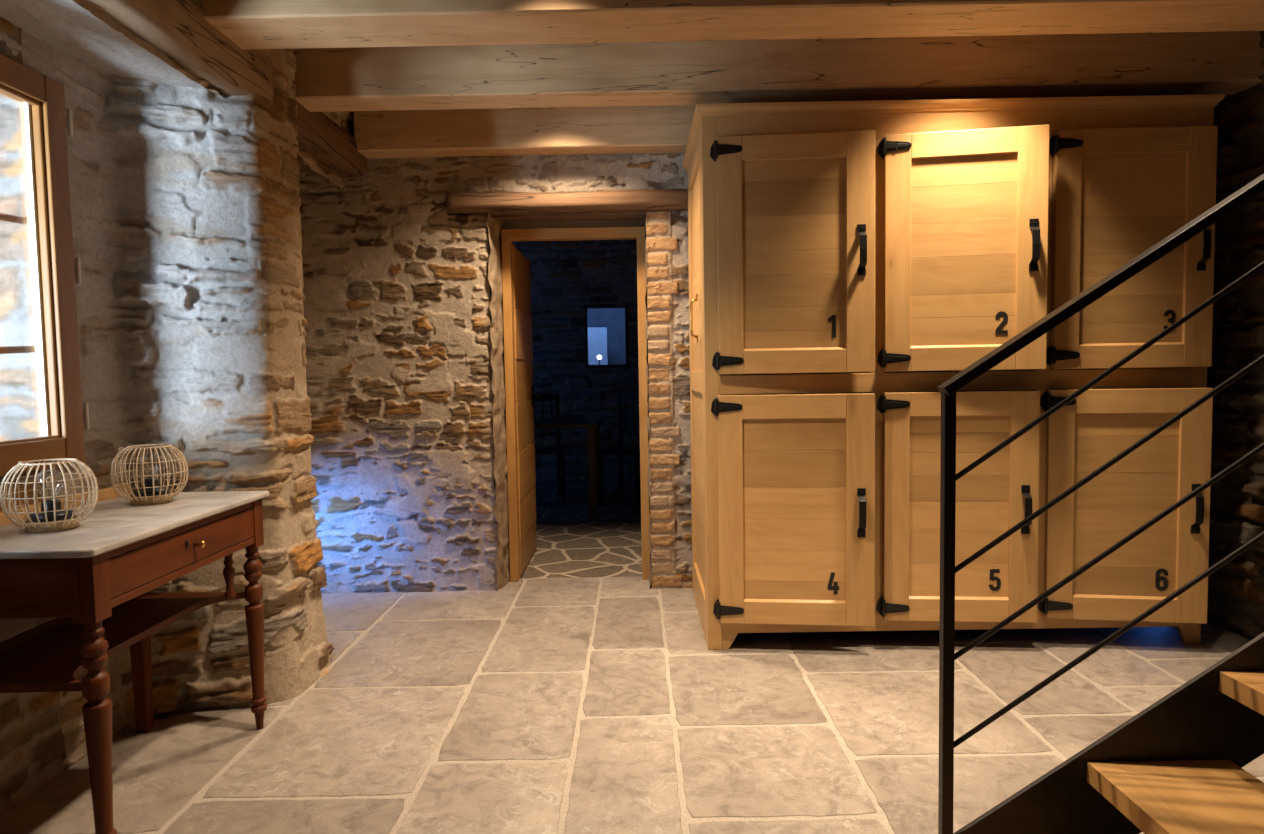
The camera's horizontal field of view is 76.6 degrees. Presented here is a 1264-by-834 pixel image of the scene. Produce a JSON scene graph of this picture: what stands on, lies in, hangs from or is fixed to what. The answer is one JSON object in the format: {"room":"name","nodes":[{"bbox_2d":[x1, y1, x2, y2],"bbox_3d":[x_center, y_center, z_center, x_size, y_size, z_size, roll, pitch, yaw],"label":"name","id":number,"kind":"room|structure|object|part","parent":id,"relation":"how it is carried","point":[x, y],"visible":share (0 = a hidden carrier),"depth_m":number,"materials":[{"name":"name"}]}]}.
{"room":"entrance hall","nodes":[
{"label":"entrance hall","id":0,"kind":"room"},
{"bbox_2d":[0,0,354,816],"bbox_3d":[-1.504,-0.162,1.447,0.561,2.544,5.491,-1,3,1],"label":"wall","id":1,"kind":"structure","parent":0,"point":[185,201],"depth_m":2.70,"materials":[{"name":"stone"}]},
{"bbox_2d":[84,0,273,99],"bbox_3d":[-1.386,-1.156,1.821,0.165,0.226,2.200,-1,3,0],"label":"ceiling beam","id":2,"kind":"structure","parent":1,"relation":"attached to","point":[178,29],"depth_m":2.42,"materials":[{"name":"brown wood"}]},
{"bbox_2d":[296,101,366,177],"bbox_3d":[-1.478,-1.271,3.537,0.271,0.181,1.060,-1,3,0],"label":"lintel","id":3,"kind":"object","parent":1,"relation":"attached to","point":[320,136],"visible":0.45,"depth_m":3.64,"materials":[{"name":"brown wood"}]},
{"bbox_2d":[324,111,353,130],"bbox_3d":[-2.188,-0.277,3.638,1.600,2.500,1.120,-1,3,0],"label":"wall","id":4,"kind":"structure","parent":0,"point":[339,113],"depth_m":3.83,"materials":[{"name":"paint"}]},
{"bbox_2d":[299,153,691,592],"bbox_3d":[-0.216,-0.365,4.254,5.541,2.578,0.267,-1,3,0],"label":"wall","id":5,"kind":"structure","parent":0,"point":[407,427],"depth_m":4.16,"materials":[{"name":"stone"}]},
{"bbox_2d":[446,189,687,221],"bbox_3d":[-0.319,-1.101,4.153,1.240,0.113,0.262,-1,3,0],"label":"lintel","id":6,"kind":"object","parent":5,"relation":"attached to","point":[502,206],"visible":0.97,"depth_m":4.04,"materials":[{"name":"brown wood"}]},
{"bbox_2d":[501,227,649,581],"bbox_3d":[-0.300,-0.080,4.725,0.774,1.915,0.783,-1,3,0],"label":"door","id":7,"kind":"structure","parent":5,"relation":"in","point":[516,276],"depth_m":4.37,"materials":[{"name":"wood"}]},
{"bbox_3d":[-0.603,-0.129,5.008,0.056,0.130,0.130,-1,3,0],"label":"handle","id":8,"kind":"part","parent":7,"relation":"part of","materials":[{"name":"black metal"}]},
{"bbox_2d":[488,219,644,536],"bbox_3d":[-0.186,-0.410,4.484,5.600,2.600,0.600,-1,3,0],"label":"wall","id":9,"kind":"structure","parent":0,"point":[634,222],"depth_m":4.57,"materials":[{"name":"brown stone"}]},
{"bbox_2d":[512,239,639,482],"bbox_3d":[-0.375,-0.610,8.210,5.192,2.608,0.065,-1,3,0],"label":"wall","id":10,"kind":"structure","parent":0,"point":[567,276],"depth_m":8.21,"materials":[{"name":"stone"}]},
{"bbox_2d":[584,305,627,367],"bbox_3d":[-0.262,-0.829,8.217,0.440,0.640,0.060,-1,3,0],"label":"window","id":11,"kind":"structure","parent":10,"relation":"in","point":[585,306],"depth_m":8.19,"materials":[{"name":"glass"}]},
{"bbox_2d":[587,308,625,364],"bbox_3d":[-0.272,-0.905,9.089,4.800,3.150,1.450,-1,3,0],"label":"wall","id":12,"kind":"structure","parent":0,"point":[613,319],"depth_m":9.70,"materials":[{"name":"blue paint"}]},
{"bbox_2d":[0,481,1263,833],"bbox_3d":[-0.317,0.970,3.714,6.100,0.060,9.900,-1,3,0],"label":"floor","id":13,"kind":"structure","parent":0,"point":[593,705],"depth_m":2.62,"materials":[{"name":"stone"}]},
{"bbox_2d":[0,484,269,833],"bbox_3d":[-1.408,0.640,2.215,0.469,0.809,0.872,-1,3,0],"label":"side table","id":14,"kind":"object","parent":13,"relation":"on","point":[96,577],"visible":0.98,"depth_m":2.02,"materials":[{"name":"wood"}]},
{"bbox_2d":[0,458,97,532],"bbox_3d":[-1.458,0.195,2.005,0.200,0.173,0.199,-1,3,0],"label":"lantern","id":15,"kind":"object","parent":14,"relation":"on","point":[51,517],"visible":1,"depth_m":1.98,"materials":[{"name":"beige wicker"}]},
{"bbox_3d":[-1.458,0.172,2.004,0.066,0.080,0.066,-1,3,0],"label":"bulb","id":16,"kind":"part","parent":15,"relation":"part of","materials":[{"name":"clear glass"}]},
{"bbox_2d":[29,500,73,521],"bbox_3d":[-1.457,0.240,2.008,0.094,0.061,0.094,-1,3,0],"label":"socket","id":17,"kind":"object","parent":15,"relation":"attached to","point":[60,515],"depth_m":1.99,"materials":[{"name":"black plastic"}]},
{"bbox_3d":[-1.639,0.258,2.188,0.020,0.035,0.822,-1,3,0],"label":"rail","id":18,"kind":"part","parent":14,"relation":"part of","materials":[{"name":"brown wood"}]},
{"bbox_3d":[-1.226,0.685,1.836,0.059,0.757,0.059,-1,3,0],"label":"leg","id":19,"kind":"part","parent":14,"relation":"part of","materials":[{"name":"red wood"}]},
{"bbox_2d":[0,592,244,692],"bbox_3d":[-1.423,0.587,2.212,0.390,0.047,0.772,-1,3,0],"label":"shelf","id":20,"kind":"object","parent":14,"relation":"attached to","point":[45,657],"depth_m":2.13,"materials":[{"name":"red wood"}]},
{"bbox_3d":[-1.600,0.647,2.596,0.052,0.757,0.052,-1,3,0],"label":"leg","id":21,"kind":"part","parent":14,"relation":"part of","materials":[{"name":"red wood"}]},
{"bbox_2d":[111,444,187,505],"bbox_3d":[-1.448,0.172,2.405,0.200,0.173,0.199,-3,4,-28],"label":"lantern","id":22,"kind":"object","parent":14,"relation":"on","point":[151,493],"visible":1,"depth_m":2.38,"materials":[{"name":"beige wicker"}]},
{"bbox_3d":[-1.448,0.148,2.403,0.066,0.080,0.066,-3,4,-28],"label":"bulb","id":23,"kind":"part","parent":22,"relation":"part of","materials":[{"name":"clear glass"}]},
{"bbox_2d":[133,478,168,496],"bbox_3d":[-1.447,0.216,2.407,0.094,0.061,0.094,-3,4,-28],"label":"socket","id":24,"kind":"object","parent":22,"relation":"attached to","point":[148,482],"depth_m":2.39,"materials":[{"name":"black plastic"}]},
{"bbox_3d":[-1.216,0.356,2.197,0.020,0.093,0.722,-1,3,0],"label":"drawer","id":25,"kind":"part","parent":14,"relation":"part of","materials":[{"name":"red wood"}]},
{"bbox_3d":[-1.194,0.351,2.207,0.030,0.020,0.020,-1,3,0],"label":"knob","id":26,"kind":"part","parent":14,"relation":"part of","materials":[{"name":"gold metal"}]},
{"bbox_3d":[-1.223,0.641,2.595,0.059,0.757,0.059,-1,3,0],"label":"leg","id":27,"kind":"part","parent":14,"relation":"part of","materials":[{"name":"red wood"}]},
{"bbox_2d":[534,393,565,501],"bbox_3d":[-0.822,0.268,7.181,0.400,0.950,0.400,-2,3,-11],"label":"chair","id":28,"kind":"object","parent":13,"relation":"on","point":[560,452],"visible":0.48,"depth_m":7.33,"materials":[{"name":"black wood"}]},
{"bbox_3d":[-0.863,-0.180,7.325,0.328,0.050,0.022,-2,3,-11],"label":"rail","id":29,"kind":"part","parent":28,"relation":"part of","materials":[{"name":"black wood"}]},
{"bbox_3d":[-0.857,0.159,7.345,0.328,0.030,0.022,-2,3,-11],"label":"rail","id":30,"kind":"part","parent":28,"relation":"part of","materials":[{"name":"black wood"}]},
{"bbox_3d":[-0.821,0.298,7.183,0.400,0.030,0.400,-2,3,-11],"label":"seat","id":31,"kind":"part","parent":28,"relation":"part of","materials":[{"name":"black wood"}]},
{"bbox_3d":[-0.679,0.254,7.386,0.032,0.950,0.032,-2,3,-11],"label":"leg","id":32,"kind":"part","parent":28,"relation":"part of","materials":[{"name":"black wood"}]},
{"bbox_3d":[-0.607,0.532,7.061,0.032,0.430,0.032,-2,3,-11],"label":"leg","id":33,"kind":"part","parent":28,"relation":"part of","materials":[{"name":"black wood"}]},
{"bbox_2d":[534,417,601,520],"bbox_3d":[-0.643,0.406,6.487,0.780,0.750,0.800,-1,3,0],"label":"dining table","id":34,"kind":"object","parent":13,"relation":"on","point":[592,424],"visible":0.52,"depth_m":6.13,"materials":[{"name":"brown wood"}]},
{"bbox_3d":[-0.304,0.438,6.147,0.060,0.715,0.060,-1,3,0],"label":"leg","id":35,"kind":"part","parent":34,"relation":"part of","materials":[{"name":"brown wood"}]},
{"bbox_3d":[-0.301,0.398,6.826,0.060,0.715,0.060,-1,3,0],"label":"leg","id":36,"kind":"part","parent":34,"relation":"part of","materials":[{"name":"brown wood"}]},
{"bbox_2d":[600,392,648,505],"bbox_3d":[-0.033,0.264,7.028,0.400,0.950,0.400,1,4,29],"label":"chair","id":37,"kind":"object","parent":13,"relation":"on","point":[621,450],"visible":0.56,"depth_m":7.17,"materials":[{"name":"black wood"}]},
{"bbox_3d":[-0.270,0.532,6.978,0.032,0.430,0.032,1,4,29],"label":"leg","id":38,"kind":"part","parent":37,"relation":"part of","materials":[{"name":"black wood"}]},
{"bbox_3d":[-0.032,0.294,7.029,0.400,0.030,0.400,1,4,29],"label":"seat","id":39,"kind":"part","parent":37,"relation":"part of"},
{"bbox_3d":[-0.106,0.252,7.267,0.032,0.950,0.032,1,4,29],"label":"leg","id":40,"kind":"part","parent":37,"relation":"part of","materials":[{"name":"black wood"}]},
{"bbox_3d":[0.049,0.154,7.173,0.328,0.030,0.022,1,4,29],"label":"rail","id":41,"kind":"part","parent":37,"relation":"part of","materials":[{"name":"black wood"}]},
{"bbox_3d":[0.044,-0.185,7.153,0.328,0.050,0.022,1,4,29],"label":"rail","id":42,"kind":"part","parent":37,"relation":"part of","materials":[{"name":"black wood"}]},
{"bbox_3d":[0.045,0.537,6.804,0.032,0.430,0.032,1,4,29],"label":"leg","id":43,"kind":"part","parent":37,"relation":"part of","materials":[{"name":"black"}]},
{"bbox_2d":[682,94,1224,649],"bbox_3d":[1.296,-0.173,3.570,2.068,2.184,1.047,-1,3,0],"label":"tall cabinet","id":44,"kind":"object","parent":13,"relation":"on","point":[848,260],"visible":0.94,"depth_m":3.16,"materials":[{"name":"brown wood"}]},
{"bbox_3d":[0.275,-0.439,3.556,0.034,0.210,0.040,-1,3,0],"label":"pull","id":45,"kind":"part","parent":44,"relation":"part of","materials":[{"name":"gold metal"}]},
{"bbox_3d":[0.646,0.374,3.191,0.415,0.745,0.020,-1,3,7],"label":"panel","id":46,"kind":"part","parent":44,"relation":"part of","materials":[{"name":"brown wood"}]},
{"bbox_3d":[0.636,-0.635,3.145,0.413,0.751,0.020,-1,3,4],"label":"panel","id":47,"kind":"part","parent":44,"relation":"part of","materials":[{"name":"brown wood"}]},
{"bbox_3d":[0.642,-0.637,3.145,0.609,0.929,0.030,-1,3,4],"label":"locker door","id":48,"kind":"part","parent":44,"relation":"part of","materials":[{"name":"brown wood"}]},
{"bbox_3d":[0.652,0.371,3.191,0.611,0.923,0.030,-1,3,7],"label":"locker door","id":49,"kind":"part","parent":44,"relation":"part of","materials":[{"name":"brown wood"}]},
{"bbox_3d":[0.900,0.377,3.131,0.032,0.194,0.042,-1,3,7],"label":"handle","id":50,"kind":"part","parent":44,"relation":"part of","materials":[{"name":"black metal"}]},
{"bbox_3d":[0.891,-0.648,3.095,0.032,0.198,0.042,-1,3,4],"label":"handle","id":51,"kind":"part","parent":44,"relation":"part of","materials":[{"name":"black metal"}]},
{"bbox_3d":[1.283,-1.247,3.576,2.060,0.040,0.909,-1,3,0],"label":"crown moulding","id":52,"kind":"part","parent":44,"relation":"part of","materials":[{"name":"brown wood"}]},
{"bbox_3d":[1.304,0.363,3.195,0.398,0.745,0.020,-1,3,5],"label":"panel","id":53,"kind":"part","parent":44,"relation":"part of","materials":[{"name":"brown wood"}]},
{"bbox_3d":[1.310,0.360,3.195,0.594,0.923,0.030,-1,3,5],"label":"locker door","id":54,"kind":"part","parent":44,"relation":"part of","materials":[{"name":"brown wood"}]},
{"bbox_3d":[1.287,-0.640,3.113,0.401,0.745,0.020,0,3,10],"label":"panel","id":55,"kind":"part","parent":44,"relation":"part of","materials":[{"name":"brown wood"}]},
{"bbox_3d":[1.293,-0.643,3.113,0.597,0.923,0.030,0,3,10],"label":"locker door","id":56,"kind":"part","parent":44,"relation":"part of","materials":[{"name":"brown wood"}]},
{"bbox_3d":[1.551,0.366,3.142,0.032,0.194,0.042,-1,3,5],"label":"handle","id":57,"kind":"part","parent":44,"relation":"part of","materials":[{"name":"black metal"}]},
{"bbox_3d":[1.530,-0.655,3.038,0.032,0.198,0.042,0,3,10],"label":"handle","id":58,"kind":"part","parent":44,"relation":"part of","materials":[{"name":"black metal"}]},
{"bbox_3d":[1.952,0.353,3.171,0.392,0.746,0.020,0,3,10],"label":"panel","id":59,"kind":"part","parent":44,"relation":"part of","materials":[{"name":"brown wood"}]},
{"bbox_3d":[1.958,0.350,3.171,0.588,0.924,0.030,0,3,10],"label":"locker door","id":60,"kind":"part","parent":44,"relation":"part of","materials":[{"name":"brown wood"}]},
{"bbox_3d":[1.969,-0.658,3.154,0.421,0.757,0.020,-1,3,1],"label":"panel","id":61,"kind":"part","parent":44,"relation":"part of","materials":[{"name":"brown wood"}]},
{"bbox_3d":[1.974,-0.661,3.154,0.617,0.935,0.030,-1,3,1],"label":"locker door","id":62,"kind":"part","parent":44,"relation":"part of","materials":[{"name":"brown wood"}]},
{"bbox_3d":[2.192,0.358,3.100,0.032,0.194,0.042,0,3,10],"label":"handle","id":63,"kind":"part","parent":44,"relation":"part of","materials":[{"name":"black metal"}]},
{"bbox_3d":[2.230,-0.672,3.117,0.032,0.198,0.042,-1,3,1],"label":"handle","id":64,"kind":"part","parent":44,"relation":"part of","materials":[{"name":"black metal"}]},
{"bbox_2d":[937,174,1263,833],"bbox_3d":[1.529,-0.067,1.255,1.792,2.235,0.817,-1,3,0],"label":"staircase","id":65,"kind":"structure","parent":13,"relation":"on","point":[1175,766],"depth_m":1.66,"materials":[{"name":"metal"}]},
{"bbox_3d":[0.660,0.442,1.676,0.024,1.000,0.024,-1,3,0],"label":"newel post","id":66,"kind":"part","parent":65,"relation":"part of","materials":[{"name":"metal"}]},
{"bbox_3d":[1.515,-0.632,1.610,1.778,1.148,0.042,-1,3,0],"label":"handrail","id":67,"kind":"part","parent":65,"relation":"part of","materials":[{"name":"metal"}]},
{"bbox_3d":[1.537,0.085,1.652,1.751,1.206,0.011,-1,3,0],"label":"rod","id":68,"kind":"part","parent":65,"relation":"part of","materials":[{"name":"metal"}]},
{"bbox_3d":[1.534,-0.103,1.641,1.751,1.206,0.011,-1,3,0],"label":"rod","id":69,"kind":"part","parent":65,"relation":"part of","materials":[{"name":"metal"}]},
{"bbox_3d":[1.531,-0.288,1.630,1.751,1.206,0.011,-1,3,0],"label":"rod","id":70,"kind":"part","parent":65,"relation":"part of","materials":[{"name":"metal"}]},
{"bbox_3d":[1.528,-0.481,1.619,1.751,1.206,0.011,-1,3,0],"label":"rod","id":71,"kind":"part","parent":65,"relation":"part of","materials":[{"name":"metal"}]},
{"bbox_2d":[1207,31,1263,638],"bbox_3d":[2.510,-0.227,1.450,0.071,2.540,5.540,-1,3,0],"label":"wall","id":72,"kind":"structure","parent":0,"point":[1236,589],"depth_m":3.34,"materials":[{"name":"stone"}]},
{"bbox_3d":[-0.168,-1.456,1.292,5.900,0.060,5.750,-1,3,0],"label":"ceiling","id":73,"kind":"structure","parent":0,"visible":0},
{"bbox_2d":[354,105,695,157],"bbox_3d":[0.575,-1.470,3.996,3.880,0.251,0.150,-1,3,0],"label":"ceiling beam","id":74,"kind":"structure","parent":73,"relation":"attached to","point":[612,129],"depth_m":3.93,"materials":[{"name":"brown wood"}]},
{"bbox_2d":[202,0,1263,49],"bbox_3d":[0.600,-1.382,2.544,3.820,0.258,0.248,-1,3,0],"label":"ceiling beam","id":75,"kind":"structure","parent":73,"relation":"attached to","point":[250,24],"depth_m":2.51,"materials":[{"name":"brown wood"}]},
{"bbox_2d":[293,31,1263,111],"bbox_3d":[0.580,-1.429,3.257,3.865,0.247,0.178,-1,3,0],"label":"ceiling beam","id":76,"kind":"structure","parent":73,"relation":"attached to","point":[1218,62],"depth_m":3.17,"materials":[{"name":"brown wood"}]},
{"bbox_3d":[-1.829,-0.174,0.918,0.940,2.600,4.440,-1,3,0],"label":"wall","id":77,"kind":"structure","parent":0,"visible":0},
{"bbox_2d":[0,54,89,475],"bbox_3d":[-1.735,-0.416,1.831,0.126,1.190,1.202,-1,3,0],"label":"window","id":78,"kind":"structure","parent":77,"relation":"in","point":[42,416],"depth_m":2.29,"materials":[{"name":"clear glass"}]},
{"bbox_3d":[-1.716,-0.405,2.108,0.006,0.981,0.446,-1,3,0],"label":"pane","id":79,"kind":"part","parent":78,"relation":"part of","materials":[{"name":"clear glass"}]},
{"label":"outside","id":80,"kind":"structure","parent":0,"visible":0},
{"bbox_2d":[588,327,607,364],"bbox_3d":[-0.586,-0.588,9.334,0.618,0.900,0.099,-1,3,-7],"label":"wall","id":81,"kind":"structure","parent":80,"point":[597,336],"depth_m":9.29,"materials":[{"name":"blue paint"}]}
]}

